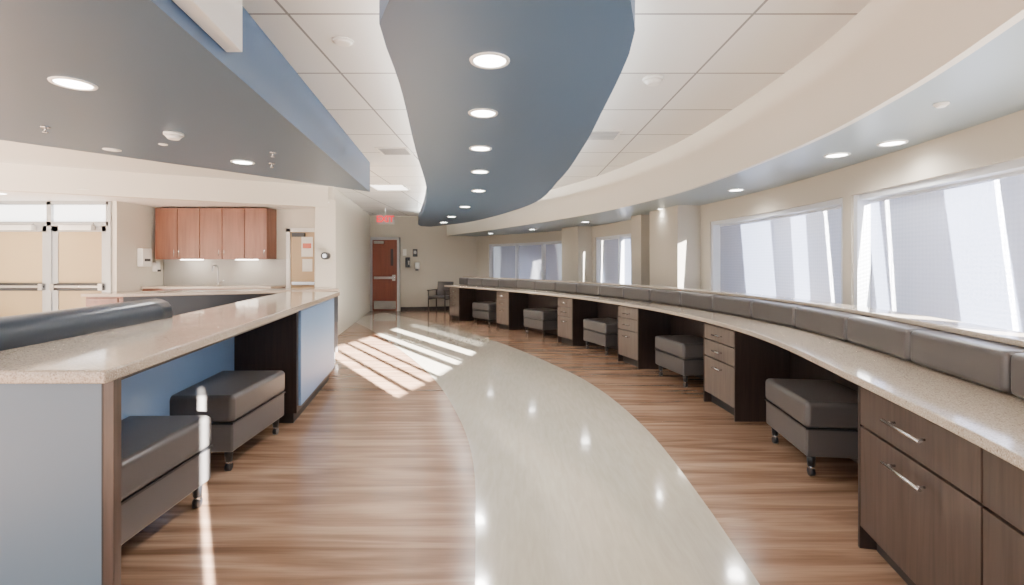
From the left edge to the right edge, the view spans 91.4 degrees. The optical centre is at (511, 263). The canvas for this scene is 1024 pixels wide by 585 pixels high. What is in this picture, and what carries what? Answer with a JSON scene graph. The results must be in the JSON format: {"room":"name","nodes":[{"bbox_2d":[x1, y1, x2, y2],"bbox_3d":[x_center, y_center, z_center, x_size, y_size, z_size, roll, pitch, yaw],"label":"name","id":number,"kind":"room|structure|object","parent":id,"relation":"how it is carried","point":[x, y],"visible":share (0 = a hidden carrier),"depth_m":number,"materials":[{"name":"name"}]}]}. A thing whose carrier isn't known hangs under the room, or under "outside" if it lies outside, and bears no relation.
{"room":"hospital nurses' station","nodes":[
{"label":"hospital nurses' station","id":0,"kind":"room"},
{"bbox_2d":[111,201,162,291],"bbox_3d":[-7.200,0.100,9.590,0.200,2.600,1.220,0,0,0],"label":"wall","id":1,"kind":"structure","parent":0,"point":[133,225],"depth_m":9.33,"materials":[{"name":"beige paint"}]},
{"bbox_2d":[102,226,105,291],"bbox_3d":[-7.310,0.360,9.000,0.100,2.080,0.060,0,0,0],"label":"stile","id":2,"kind":"object","parent":1,"relation":"attached to","point":[104,232],"visible":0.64,"depth_m":8.97,"materials":[{"name":"silver metal"}]},
{"bbox_2d":[106,201,111,291],"bbox_3d":[-7.220,0.140,9.000,0.080,2.520,0.120,0,0,0],"label":"door frame","id":3,"kind":"structure","parent":1,"relation":"attached to","point":[109,203],"depth_m":8.94,"materials":[{"name":"silver metal"}]},
{"bbox_2d":[137,248,151,266],"bbox_3d":[-7.032,-0.125,9.575,0.115,0.350,0.250,0,0,0],"label":"paper towel dispenser","id":4,"kind":"object","parent":1,"relation":"attached to","point":[144,255],"visible":1,"depth_m":9.50,"materials":[{"name":"white paint"}]},
{"bbox_2d":[0,140,324,185],"bbox_3d":[-6.300,-1.444,5.125,7.400,0.011,8.250,0,0,0],"label":"band","id":5,"kind":"object","parent":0,"point":[10,152],"depth_m":7.08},
{"bbox_2d":[0,191,328,208],"bbox_3d":[-6.700,-1.145,8.450,6.600,0.030,3.700,0,0,0],"label":"ceiling","id":6,"kind":"structure","parent":0,"point":[13,196],"depth_m":8.90,"materials":[{"name":"white paint"}]},
{"bbox_2d":[0,0,369,191],"bbox_3d":[-3.650,-1.240,3.225,5.100,0.419,7.850,0,0,0],"label":"soffit","id":7,"kind":"object","parent":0,"point":[154,69],"depth_m":3.17,"materials":[{"name":"paint"}]},
{"bbox_2d":[47,76,97,90],"bbox_3d":[-2.500,-1.026,2.850,0.220,0.007,0.220,0,0,0],"label":"recessed light","id":8,"kind":"object","parent":7,"relation":"in","point":[66,82],"visible":1,"depth_m":2.84,"materials":[{"name":"white paint"}]},
{"bbox_2d":[141,259,285,290],"bbox_3d":[-5.845,0.650,9.873,2.490,1.500,0.645,0,0,0],"label":"backsplash","id":9,"kind":"structure","parent":0,"point":[178,274],"depth_m":10.17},
{"bbox_2d":[141,285,285,288],"bbox_3d":[-5.845,0.450,9.870,2.490,0.040,0.640,0,0,0],"label":"countertop","id":10,"kind":"structure","parent":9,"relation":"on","point":[159,286],"depth_m":9.56,"materials":[{"name":"stone"}]},
{"bbox_2d":[155,208,276,259],"bbox_3d":[-5.900,-0.590,9.979,2.200,1.020,0.431,0,0,0],"label":"upper cabinet","id":11,"kind":"object","parent":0,"point":[180,233],"depth_m":9.80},
{"bbox_2d":[274,209,314,287],"bbox_3d":[-5.825,0.100,10.275,4.350,2.600,0.150,0,0,0],"label":"wall","id":12,"kind":"structure","parent":0,"point":[286,218],"depth_m":10.20,"materials":[{"name":"beige paint"}]},
{"bbox_2d":[286,228,290,287],"bbox_3d":[-4.540,0.340,10.195,0.080,2.120,0.110,0,0,0],"label":"door frame","id":13,"kind":"structure","parent":12,"relation":"attached to","point":[288,233],"depth_m":10.14,"materials":[{"name":"white paint"}]},
{"bbox_2d":[291,232,314,287],"bbox_3d":[-4.160,0.375,10.200,0.680,2.050,0.060,0,0,0],"label":"slab","id":14,"kind":"object","parent":13,"relation":"attached to","point":[297,275],"visible":0.36,"depth_m":10.17,"materials":[{"name":"beige"}]},
{"bbox_2d":[301,237,312,256],"bbox_3d":[-4.165,-0.350,10.165,0.230,0.400,0.010,0,0,0],"label":"notice","id":15,"kind":"object","parent":14,"relation":"attached to","point":[305,252],"visible":1,"depth_m":10.16,"materials":[{"name":"white paper"}]},
{"bbox_2d":[328,186,369,334],"bbox_3d":[-3.889,-0.025,12.159,0.200,2.850,5.724,0,0,-9],"label":"wall","id":16,"kind":"structure","parent":0,"point":[352,222],"depth_m":11.29,"materials":[{"name":"beige paint"}]},
{"bbox_2d":[0,163,327,206],"bbox_3d":[-5.837,-1.250,7.965,5.507,0.400,0.150,0,0,-29],"label":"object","id":17,"kind":"structure","parent":16,"relation":"attached to","point":[13,177],"depth_m":7.95,"materials":[{"name":"beige paint"}]},
{"bbox_2d":[315,199,335,287],"bbox_3d":[-3.502,0.100,9.366,0.353,2.600,0.200,0,0,-25],"label":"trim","id":18,"kind":"structure","parent":16,"relation":"attached to","point":[325,217],"depth_m":9.27,"materials":[{"name":"beige paint"}]},
{"bbox_2d":[370,238,371,310],"bbox_3d":[-4.190,0.300,14.930,0.060,2.200,0.120,0,0,0],"label":"door frame","id":19,"kind":"structure","parent":16,"relation":"attached to","point":[371,238],"depth_m":14.87,"materials":[{"name":"silver metal"}]},
{"bbox_2d":[372,240,396,310],"bbox_3d":[-3.790,0.335,14.940,0.740,2.110,0.060,0,0,0],"label":"slab","id":20,"kind":"object","parent":19,"relation":"attached to","point":[382,289],"visible":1,"depth_m":14.91,"materials":[{"name":"brown wood"}]},
{"bbox_2d":[374,301,395,308],"bbox_3d":[-3.790,1.225,14.905,0.660,0.250,0.010,0,0,0],"label":"kick plate","id":21,"kind":"object","parent":20,"relation":"attached to","point":[377,304],"visible":1,"depth_m":14.90,"materials":[{"name":"silver metal"}]},
{"bbox_2d":[370,216,476,309],"bbox_3d":[-2.804,-0.025,15.300,3.658,2.850,0.249,0,0,-10],"label":"wall","id":22,"kind":"structure","parent":0,"point":[441,257],"depth_m":15.23,"materials":[{"name":"beige paint"}]},
{"bbox_2d":[397,237,399,310],"bbox_3d":[-3.385,0.300,14.930,0.070,2.200,0.120,0,0,0],"label":"door frame","id":23,"kind":"structure","parent":22,"relation":"attached to","point":[398,240],"depth_m":14.87,"materials":[{"name":"silver metal"}]},
{"bbox_2d":[121,310,907,584],"bbox_3d":[-3.000,1.450,6.000,15.000,0.100,22.000,0,0,0],"label":"floor","id":24,"kind":"structure","parent":0,"point":[373,482],"depth_m":3.09,"materials":[{"name":"brown wood"}]},
{"bbox_2d":[46,201,53,311],"bbox_3d":[-8.285,0.140,9.000,0.080,2.520,0.120,0,0,0],"label":"door frame","id":25,"kind":"structure","parent":24,"relation":"on","point":[49,208],"depth_m":8.94,"materials":[{"name":"silver metal"}]},
{"bbox_2d":[42,226,45,311],"bbox_3d":[-8.375,0.360,9.000,0.100,2.080,0.060,0,0,0],"label":"stile","id":26,"kind":"object","parent":25,"relation":"attached to","point":[43,228],"visible":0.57,"depth_m":8.97,"materials":[{"name":"silver metal"}]},
{"bbox_2d":[0,221,107,225],"bbox_3d":[-8.285,-0.720,9.000,2.130,0.080,0.120,0,0,0],"label":"rail","id":27,"kind":"object","parent":25,"relation":"attached to","point":[36,223],"visible":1,"depth_m":8.94,"materials":[{"name":"silver metal"}]},
{"bbox_2d":[0,205,105,220],"bbox_3d":[-8.285,-0.910,9.010,2.130,0.300,0.020,0,0,0],"label":"glass","id":28,"kind":"object","parent":27,"relation":"on","point":[7,212],"visible":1,"depth_m":9.00,"materials":[{"name":"white"}]},
{"bbox_2d":[52,226,58,310],"bbox_3d":[-8.195,0.360,9.000,0.100,2.080,0.060,0,0,0],"label":"stile","id":29,"kind":"object","parent":25,"relation":"attached to","point":[55,235],"visible":0.5,"depth_m":8.97,"materials":[{"name":"silver metal"}]},
{"bbox_2d":[52,226,105,231],"bbox_3d":[-7.753,-0.630,9.000,0.985,0.100,0.060,0,0,0],"label":"rail","id":30,"kind":"object","parent":29,"relation":"attached to","point":[97,228],"visible":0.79,"depth_m":8.97,"materials":[{"name":"silver metal"}]},
{"bbox_2d":[58,225,94,229],"bbox_3d":[-7.753,-0.645,8.910,0.585,0.090,0.100,0,0,0],"label":"glass panel","id":31,"kind":"object","parent":30,"relation":"attached to","point":[60,227],"depth_m":8.86,"materials":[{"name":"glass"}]},
{"bbox_2d":[57,283,101,290],"bbox_3d":[-7.753,0.410,8.965,0.785,0.140,0.030,0,0,0],"label":"rail","id":32,"kind":"object","parent":29,"relation":"attached to","point":[58,289],"visible":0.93,"depth_m":8.95,"materials":[{"name":"silver metal"}]},
{"bbox_2d":[81,291,133,306],"bbox_3d":[-5.310,0.900,7.025,0.980,1.000,0.610,0,0,0],"label":"credenza","id":33,"kind":"object","parent":24,"relation":"on","point":[101,298],"visible":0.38,"depth_m":6.73,"materials":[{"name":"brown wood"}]},
{"bbox_2d":[121,415,212,544],"bbox_3d":[-2.020,1.140,2.530,0.560,0.520,0.800,0,0,-2],"label":"ottoman","id":34,"kind":"object","parent":24,"relation":"on","point":[165,460],"visible":0.42,"depth_m":2.54,"materials":[{"name":"grey leather"}]},
{"bbox_2d":[121,415,210,500],"bbox_3d":[-2.020,0.973,2.530,0.560,0.185,0.800,0,0,-2],"label":"seat cushion","id":35,"kind":"object","parent":34,"relation":"on","point":[153,448],"depth_m":2.57,"materials":[{"name":"grey leather"}]},
{"bbox_2d":[0,292,339,584],"bbox_3d":[-2.123,0.875,3.976,0.738,1.050,4.873,0,0,-10],"label":"reception desk","id":36,"kind":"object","parent":24,"relation":"on","point":[64,403],"depth_m":1.70,"materials":[{"name":"stone"}]},
{"bbox_2d":[0,298,172,350],"bbox_3d":[-2.496,0.812,2.433,0.766,1.175,1.654,0,0,-7],"label":"upholstered bench","id":37,"kind":"object","parent":36,"relation":"on","point":[16,331],"visible":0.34,"depth_m":2.43,"materials":[{"name":"grey leather"}]},
{"bbox_2d":[170,370,285,470],"bbox_3d":[-2.180,1.140,3.740,0.620,0.520,0.840,0,0,-2],"label":"ottoman","id":38,"kind":"object","parent":24,"relation":"on","point":[239,405],"visible":0.75,"depth_m":3.48,"materials":[{"name":"grey leather"}]},
{"bbox_2d":[170,370,284,422],"bbox_3d":[-2.180,0.973,3.740,0.620,0.185,0.840,0,0,-2],"label":"seat cushion","id":39,"kind":"object","parent":38,"relation":"on","point":[225,396],"depth_m":3.51,"materials":[{"name":"grey leather"}]},
{"bbox_2d":[122,287,338,357],"bbox_3d":[-3.752,0.880,6.905,2.535,1.040,0.679,0,0,-30],"label":"reception desk","id":40,"kind":"object","parent":24,"relation":"on","point":[181,301],"visible":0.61,"depth_m":6.52,"materials":[{"name":"stone"}]},
{"bbox_2d":[427,281,453,312],"bbox_3d":[-2.088,0.962,14.733,0.600,0.877,0.630,0,0,20],"label":"armchair","id":41,"kind":"object","parent":24,"relation":"on","point":[442,292],"visible":0.79,"depth_m":14.89,"materials":[{"name":"grey leather"}]},
{"bbox_2d":[449,287,475,320],"bbox_3d":[-1.264,0.991,12.595,0.533,0.818,0.518,0,0,-36],"label":"drawer pedestal","id":42,"kind":"object","parent":24,"relation":"on","point":[461,300],"visible":0.99,"depth_m":12.40,"materials":[{"name":"brown wood"}]},
{"bbox_2d":[472,301,495,325],"bbox_3d":[-0.502,1.150,11.701,0.580,0.500,0.720,0,0,-36],"label":"ottoman","id":43,"kind":"object","parent":24,"relation":"on","point":[486,310],"visible":0.7,"depth_m":11.41,"materials":[{"name":"grey leather"}]},
{"bbox_2d":[472,301,495,310],"bbox_3d":[-0.502,0.988,11.701,0.580,0.175,0.720,0,0,-36],"label":"seat cushion","id":44,"kind":"object","parent":43,"relation":"on","point":[487,305],"depth_m":11.45,"materials":[{"name":"grey leather"}]},
{"bbox_2d":[496,291,527,330],"bbox_3d":[-0.017,0.991,10.839,0.533,0.818,0.534,0,0,-34],"label":"drawer pedestal","id":45,"kind":"object","parent":24,"relation":"on","point":[510,306],"visible":0.99,"depth_m":10.65,"materials":[{"name":"brown wood"}]},
{"bbox_2d":[523,308,556,336],"bbox_3d":[0.650,1.150,9.922,0.580,0.500,0.720,0,0,-30],"label":"ottoman","id":46,"kind":"object","parent":24,"relation":"on","point":[543,319],"visible":0.79,"depth_m":9.62,"materials":[{"name":"grey leather"}]},
{"bbox_2d":[524,308,556,319],"bbox_3d":[0.650,0.988,9.922,0.580,0.175,0.720,0,0,-30],"label":"seat cushion","id":47,"kind":"object","parent":46,"relation":"on","point":[530,313],"depth_m":9.68,"materials":[{"name":"grey leather"}]},
{"bbox_2d":[356,313,759,584],"bbox_3d":[-1.475,1.397,6.200,5.251,0.001,16.400,0,0,0],"label":"inlay","id":48,"kind":"object","parent":24,"relation":"on","point":[571,488],"visible":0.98,"depth_m":3.21,"materials":[{"name":"tile"}]},
{"bbox_2d":[557,297,596,345],"bbox_3d":[1.126,0.991,8.823,0.533,0.818,0.537,0,0,-25],"label":"drawer pedestal","id":49,"kind":"object","parent":24,"relation":"on","point":[571,313],"visible":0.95,"depth_m":8.62,"materials":[{"name":"brown wood"}]},
{"bbox_2d":[583,318,617,354],"bbox_3d":[1.560,1.150,8.021,0.580,0.500,0.720,0,0,-20],"label":"ottoman","id":50,"kind":"object","parent":24,"relation":"on","point":[600,331],"visible":0.62,"depth_m":7.76,"materials":[{"name":"grey leather"}]},
{"bbox_2d":[583,318,617,333],"bbox_3d":[1.560,0.988,8.021,0.580,0.175,0.720,0,0,-20],"label":"seat cushion","id":51,"kind":"object","parent":50,"relation":"on","point":[590,325],"depth_m":7.83,"materials":[{"name":"grey leather"}]},
{"bbox_2d":[618,305,670,368],"bbox_3d":[1.813,0.991,6.972,0.533,0.818,0.576,0,0,-17],"label":"drawer pedestal","id":52,"kind":"object","parent":24,"relation":"on","point":[638,328],"visible":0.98,"depth_m":6.72,"materials":[{"name":"brown wood"}]},
{"bbox_2d":[654,335,702,386],"bbox_3d":[2.142,1.150,6.010,0.580,0.500,0.720,0,0,-10],"label":"ottoman","id":53,"kind":"object","parent":24,"relation":"on","point":[680,354],"visible":0.71,"depth_m":5.75,"materials":[{"name":"grey leather"}]},
{"bbox_2d":[655,335,702,358],"bbox_3d":[2.142,0.988,6.010,0.580,0.175,0.720,0,0,-10],"label":"seat cushion","id":54,"kind":"object","parent":53,"relation":"on","point":[672,346],"depth_m":5.82,"materials":[{"name":"grey leather"}]},
{"bbox_2d":[444,276,1023,470],"bbox_3d":[0.999,0.863,6.261,2.987,1.075,14.483,0,0,-11],"label":"countertop","id":55,"kind":"structure","parent":24,"relation":"on","point":[992,420],"depth_m":2.71,"materials":[{"name":"stone"}]},
{"bbox_2d":[459,278,1023,398],"bbox_3d":[1.113,0.446,6.735,2.186,0.180,13.460,0,0,-12],"label":"upholstered backrest","id":56,"kind":"object","parent":55,"relation":"on","point":[990,364],"visible":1,"depth_m":3.15,"materials":[{"name":"grey leather"}]},
{"bbox_2d":[499,279,517,287],"bbox_3d":[-0.036,0.446,11.298,0.172,0.180,0.707,0,0,-35],"label":"cushion","id":57,"kind":"object","parent":56,"relation":"on","point":[505,283],"depth_m":11.24,"materials":[{"name":"grey leather"}]},
{"bbox_2d":[517,280,535,289],"bbox_3d":[0.358,0.446,10.698,0.173,0.180,0.709,0,0,-32],"label":"cushion","id":58,"kind":"object","parent":56,"relation":"on","point":[521,284],"depth_m":10.63,"materials":[{"name":"grey leather"}]},
{"bbox_2d":[536,281,556,290],"bbox_3d":[0.729,0.446,10.082,0.173,0.180,0.708,0,0,-30],"label":"cushion","id":59,"kind":"object","parent":56,"relation":"on","point":[540,285],"depth_m":10.02,"materials":[{"name":"grey leather"}]},
{"bbox_2d":[556,282,581,292],"bbox_3d":[1.078,0.446,9.453,0.173,0.180,0.711,0,0,-28],"label":"cushion","id":60,"kind":"object","parent":56,"relation":"on","point":[560,286],"depth_m":9.38,"materials":[{"name":"grey leather"}]},
{"bbox_2d":[577,284,600,295],"bbox_3d":[1.401,0.446,8.798,0.176,0.180,0.726,0,0,-24],"label":"cushion","id":61,"kind":"object","parent":56,"relation":"on","point":[591,289],"depth_m":8.72,"materials":[{"name":"grey leather"}]},
{"bbox_2d":[600,285,626,297],"bbox_3d":[1.680,0.446,8.123,0.174,0.180,0.718,0,0,-21],"label":"cushion","id":62,"kind":"object","parent":56,"relation":"on","point":[605,290],"depth_m":8.05,"materials":[{"name":"grey leather"}]},
{"bbox_2d":[624,287,651,301],"bbox_3d":[1.917,0.446,7.441,0.172,0.180,0.707,0,0,-18],"label":"cushion","id":63,"kind":"object","parent":56,"relation":"on","point":[635,293],"depth_m":7.37,"materials":[{"name":"grey leather"}]},
{"bbox_2d":[651,289,685,305],"bbox_3d":[2.128,0.446,6.744,0.177,0.180,0.732,0,0,-15],"label":"cushion","id":64,"kind":"object","parent":56,"relation":"on","point":[672,297],"depth_m":6.69,"materials":[{"name":"grey leather"}]},
{"bbox_2d":[681,292,722,310],"bbox_3d":[2.289,0.446,6.027,0.175,0.180,0.724,0,0,-10],"label":"cushion","id":65,"kind":"object","parent":56,"relation":"on","point":[704,301],"depth_m":5.97,"materials":[{"name":"grey leather"}]},
{"bbox_2d":[714,296,758,317],"bbox_3d":[2.397,0.446,5.296,0.178,0.180,0.738,0,0,-6],"label":"cushion","id":66,"kind":"object","parent":56,"relation":"on","point":[740,306],"depth_m":5.24,"materials":[{"name":"grey leather"}]},
{"bbox_2d":[752,300,809,327],"bbox_3d":[2.441,0.446,4.553,0.182,0.180,0.738,0,0,0],"label":"cushion","id":67,"kind":"object","parent":56,"relation":"on","point":[770,311],"depth_m":4.50,"materials":[{"name":"grey leather"}]},
{"bbox_2d":[796,307,867,340],"bbox_3d":[2.415,0.446,3.800,0.179,0.180,0.751,0,0,5],"label":"cushion","id":68,"kind":"object","parent":56,"relation":"on","point":[832,323],"depth_m":3.74,"materials":[{"name":"grey leather"}]},
{"bbox_2d":[848,316,936,360],"bbox_3d":[2.311,0.446,3.066,0.174,0.180,0.718,0,0,11],"label":"cushion","id":69,"kind":"object","parent":56,"relation":"on","point":[893,338],"depth_m":2.99,"materials":[{"name":"grey leather"}]},
{"bbox_2d":[911,330,1023,393],"bbox_3d":[2.169,0.446,2.368,0.171,0.180,0.686,0,0,12],"label":"cushion","id":70,"kind":"object","parent":56,"relation":"on","point":[986,363],"depth_m":2.28,"materials":[{"name":"grey leather"}]},
{"bbox_2d":[1011,353,1023,398],"bbox_3d":[2.022,0.446,1.669,0.174,0.180,0.720,0,0,13],"label":"cushion","id":71,"kind":"object","parent":56,"relation":"on","point":[1017,359],"depth_m":1.98,"materials":[{"name":"grey leather"}]},
{"bbox_2d":[703,322,789,421],"bbox_3d":[2.200,0.991,4.794,0.543,0.818,0.703,0,0,0],"label":"drawer pedestal","id":72,"kind":"object","parent":24,"relation":"on","point":[737,366],"visible":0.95,"depth_m":4.44,"materials":[{"name":"brown wood"}]},
{"bbox_2d":[765,378,857,475],"bbox_3d":[2.245,1.150,3.577,0.580,0.500,0.720,0,0,7],"label":"ottoman","id":73,"kind":"object","parent":24,"relation":"on","point":[819,418],"visible":0.71,"depth_m":3.30,"materials":[{"name":"grey leather"}]},
{"bbox_2d":[765,378,857,429],"bbox_3d":[2.245,0.988,3.577,0.580,0.175,0.720,0,0,7],"label":"seat cushion","id":74,"kind":"object","parent":73,"relation":"on","point":[810,404],"depth_m":3.39,"materials":[{"name":"grey leather"}]},
{"bbox_2d":[858,385,1023,584],"bbox_3d":[1.631,0.991,1.185,0.585,0.818,2.597,0,0,14],"label":"file cabinet","id":75,"kind":"object","parent":24,"relation":"on","point":[939,507],"visible":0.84,"depth_m":1.89,"materials":[{"name":"brown wood"}]},
{"bbox_3d":[-9.350,0.140,9.000,0.080,2.520,0.120,0,0,0],"label":"door frame","id":76,"kind":"structure","parent":24,"relation":"on","visible":0},
{"bbox_3d":[-9.260,0.360,9.000,0.100,2.080,0.060,0,0,0],"label":"stile","id":77,"kind":"object","parent":76,"relation":"attached to","visible":0},
{"bbox_2d":[0,283,41,290],"bbox_3d":[-8.818,0.410,8.965,0.785,0.140,0.030,0,0,0],"label":"rail","id":78,"kind":"object","parent":77,"relation":"attached to","point":[1,289],"visible":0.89,"depth_m":8.95,"materials":[{"name":"silver metal"}]},
{"bbox_2d":[0,226,45,231],"bbox_3d":[-8.818,-0.630,9.000,0.985,0.100,0.060,0,0,0],"label":"rail","id":79,"kind":"object","parent":77,"relation":"attached to","point":[38,228],"visible":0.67,"depth_m":8.97,"materials":[{"name":"silver metal"}]},
{"bbox_2d":[0,225,35,229],"bbox_3d":[-8.818,-0.645,8.910,0.585,0.090,0.100,0,0,0],"label":"glass panel","id":80,"kind":"object","parent":79,"relation":"attached to","point":[2,227],"depth_m":8.86,"materials":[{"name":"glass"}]},
{"bbox_3d":[-8.818,1.300,9.000,0.985,0.200,0.060,0,0,0],"label":"rail","id":81,"kind":"object","parent":24,"relation":"on","visible":0},
{"bbox_2d":[0,232,41,316],"bbox_3d":[-8.818,0.310,9.000,0.785,1.780,0.020,0,0,0],"label":"panel","id":82,"kind":"object","parent":81,"relation":"on","point":[20,252],"visible":0.67,"depth_m":8.99,"materials":[{"name":"beige"}]},
{"bbox_3d":[-7.752,1.300,9.000,0.985,0.200,0.060,0,0,0],"label":"rail","id":83,"kind":"object","parent":24,"relation":"on","visible":0},
{"bbox_2d":[59,232,101,309],"bbox_3d":[-7.753,0.310,9.000,0.785,1.780,0.020,0,0,0],"label":"panel","id":84,"kind":"object","parent":83,"relation":"on","point":[80,253],"visible":0.64,"depth_m":8.99,"materials":[{"name":"beige"}]},
{"bbox_2d":[242,0,870,215],"bbox_3d":[-3.000,-1.500,6.000,15.000,0.100,22.000,0,0,0],"label":"ceiling","id":85,"kind":"structure","parent":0,"point":[712,56],"depth_m":3.71,"materials":[{"name":"beige"}]},
{"bbox_2d":[331,36,353,46],"bbox_3d":[-1.100,-1.440,3.250,0.140,0.020,0.140,0,0,0],"label":"smoke detector","id":86,"kind":"object","parent":85,"relation":"attached to","point":[342,41],"visible":1,"depth_m":3.23,"materials":[{"name":"white paint"}]},
{"bbox_2d":[376,208,393,223],"bbox_3d":[-3.289,-1.245,12.995,0.461,0.410,0.051,0,0,0],"label":"exit sign","id":87,"kind":"object","parent":85,"relation":"hanging from","point":[380,219],"visible":1,"depth_m":12.98,"materials":[{"name":"red"}]},
{"bbox_2d":[375,147,413,154],"bbox_3d":[-1.500,-1.441,6.400,0.400,0.018,0.400,0,0,0],"label":"ceiling vent","id":88,"kind":"object","parent":85,"relation":"in","point":[384,150],"visible":1,"depth_m":6.34,"materials":[{"name":"white paint"}]},
{"bbox_2d":[588,130,622,139],"bbox_3d":[1.000,-1.441,5.600,0.400,0.018,0.400,0,0,0],"label":"ceiling vent","id":89,"kind":"object","parent":85,"relation":"in","point":[596,134],"visible":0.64,"depth_m":5.56,"materials":[{"name":"metal"}]},
{"bbox_2d":[642,74,663,86],"bbox_3d":[1.100,-1.425,3.900,0.160,0.050,0.160,0,0,0],"label":"smoke detector","id":90,"kind":"object","parent":85,"relation":"attached to","point":[654,79],"visible":1,"depth_m":3.86,"materials":[{"name":"white paint"}]},
{"bbox_2d":[447,0,1023,235],"bbox_3d":[0.548,-1.150,6.169,2.888,0.600,18.153,0,0,-7],"label":"ceiling","id":91,"kind":"structure","parent":0,"point":[889,49],"depth_m":3.41,"materials":[{"name":"paint"}]},
{"bbox_2d":[172,0,241,51],"bbox_3d":[-1.313,-1.272,1.551,0.098,0.345,2.122,0,0,-7],"label":"screen housing","id":92,"kind":"object","parent":91,"relation":"attached to","point":[221,20],"visible":1,"depth_m":2.38,"materials":[{"name":"white paint"}]},
{"bbox_2d":[379,0,634,226],"bbox_3d":[-0.579,-1.200,8.418,2.134,0.200,13.099,0,0,-10],"label":"ceiling panel","id":93,"kind":"object","parent":91,"relation":"hanging from","point":[567,58],"visible":1,"depth_m":3.13,"materials":[{"name":"paint"}]},
{"bbox_2d":[468,108,497,117],"bbox_3d":[-0.210,-1.095,3.640,0.220,0.007,0.220,0,0,0],"label":"recessed light","id":94,"kind":"object","parent":93,"relation":"attached to","point":[480,112],"visible":1,"depth_m":3.64,"materials":[{"name":"white paint"}]},
{"bbox_2d":[469,52,509,68],"bbox_3d":[-0.120,-1.095,2.700,0.220,0.007,0.220,0,0,0],"label":"recessed light","id":95,"kind":"object","parent":93,"relation":"attached to","point":[484,60],"visible":1,"depth_m":2.69,"materials":[{"name":"white paint"}]},
{"bbox_2d":[452,18,1023,235],"bbox_3d":[0.561,-0.880,6.272,5.022,0.040,18.604,0,0,0],"label":"soffit","id":96,"kind":"structure","parent":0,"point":[987,85],"depth_m":3.15,"materials":[{"name":"paint"}]},
{"bbox_2d":[477,110,1023,244],"bbox_3d":[1.548,-1.025,5.441,3.318,0.850,20.832,0,0,-6],"label":"wall","id":97,"kind":"structure","parent":0,"point":[999,140],"depth_m":3.98,"materials":[{"name":"beige paint"}]},
{"bbox_2d":[477,244,488,276],"bbox_3d":[-0.832,-0.065,15.406,0.524,1.070,0.222,0,0,42],"label":"pier","id":98,"kind":"object","parent":97,"relation":"attached to","point":[482,249],"visible":0.58,"depth_m":15.29,"materials":[{"name":"beige paint"}]},
{"bbox_2d":[562,226,591,281],"bbox_3d":[1.530,0.250,11.821,0.388,2.300,0.900,0,0,-19],"label":"column","id":99,"kind":"structure","parent":97,"relation":"attached to","point":[577,240],"depth_m":11.44,"materials":[{"name":"beige paint"}]},
{"bbox_2d":[592,237,595,281],"bbox_3d":[1.746,-0.065,12.026,0.251,1.070,1.477,0,0,-20],"label":"pier","id":100,"kind":"object","parent":97,"relation":"attached to","point":[593,239],"visible":0.12,"depth_m":11.34,"materials":[{"name":"beige paint"}]},
{"bbox_2d":[631,215,649,284],"bbox_3d":[2.358,0.250,8.923,0.321,2.300,0.408,0,0,-11],"label":"column","id":101,"kind":"structure","parent":97,"relation":"attached to","point":[640,224],"depth_m":8.72,"materials":[{"name":"beige paint"}]},
{"bbox_2d":[650,205,700,288],"bbox_3d":[2.528,0.250,7.798,0.382,2.300,0.963,0,0,-9],"label":"column","id":102,"kind":"structure","parent":97,"relation":"attached to","point":[675,231],"depth_m":7.35,"materials":[{"name":"beige paint"}]},
{"bbox_2d":[701,222,710,289],"bbox_3d":[2.738,-0.065,8.197,0.237,1.070,2.198,0,0,-10],"label":"pier","id":103,"kind":"object","parent":97,"relation":"attached to","point":[705,227],"visible":0.1,"depth_m":7.19,"materials":[{"name":"beige paint"}]},
{"bbox_2d":[843,195,853,304],"bbox_3d":[3.071,-0.065,4.416,0.224,1.070,0.128,0,0,0],"label":"pier","id":104,"kind":"object","parent":97,"relation":"attached to","point":[848,201],"visible":0.21,"depth_m":4.40,"materials":[{"name":"beige paint"}]},
{"bbox_3d":[1.046,0.935,5.298,4.292,0.930,20.730,0,0,0],"label":"wall","id":105,"kind":"structure","parent":0,"visible":0},
{"bbox_2d":[489,241,561,279],"bbox_3d":[0.464,-0.065,14.004,0.292,1.070,3.304,0,0,-40],"label":"window","id":106,"kind":"structure","parent":105,"relation":"in","point":[530,256],"depth_m":14.25,"materials":[{"name":"grey"}]},
{"bbox_2d":[596,233,630,283],"bbox_3d":[2.247,-0.065,10.299,0.145,1.070,2.134,0,0,-15],"label":"window","id":107,"kind":"structure","parent":105,"relation":"in","point":[609,247],"depth_m":10.73,"materials":[{"name":"grey"}]},
{"bbox_2d":[711,198,842,303],"bbox_3d":[2.999,-0.065,5.796,0.186,1.070,2.648,0,0,-3],"label":"window","id":108,"kind":"structure","parent":105,"relation":"in","point":[798,256],"depth_m":5.68,"materials":[{"name":"grey"}]},
{"bbox_2d":[720,205,840,226],"bbox_3d":[3.064,-0.560,5.800,0.112,0.060,2.594,0,0,-3],"label":"window frame","id":109,"kind":"structure","parent":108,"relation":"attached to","point":[835,207],"depth_m":5.59,"materials":[{"name":"grey"}]},
{"bbox_2d":[854,158,1023,331],"bbox_3d":[2.955,-0.065,3.223,0.154,1.070,2.287,0,0,5],"label":"window","id":110,"kind":"structure","parent":105,"relation":"in","point":[954,253],"depth_m":3.49,"materials":[{"name":"grey"}]},
{"bbox_2d":[869,170,1023,202],"bbox_3d":[3.051,-0.560,3.514,0.063,0.060,1.626,0,0,4],"label":"tube","id":111,"kind":"object","parent":110,"relation":"attached to","point":[1019,172],"visible":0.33,"depth_m":3.42,"materials":[{"name":"grey"}]},
{"bbox_3d":[-8.575,-1.150,9.050,2.850,0.100,0.100,0,0,0],"label":"wall","id":112,"kind":"structure","parent":0,"visible":0},
{"bbox_2d":[0,201,106,223],"bbox_3d":[-8.285,-0.920,8.920,2.130,0.440,0.280,0,0,0],"label":"transom","id":113,"kind":"object","parent":112,"relation":"in","point":[1,202],"depth_m":8.94,"materials":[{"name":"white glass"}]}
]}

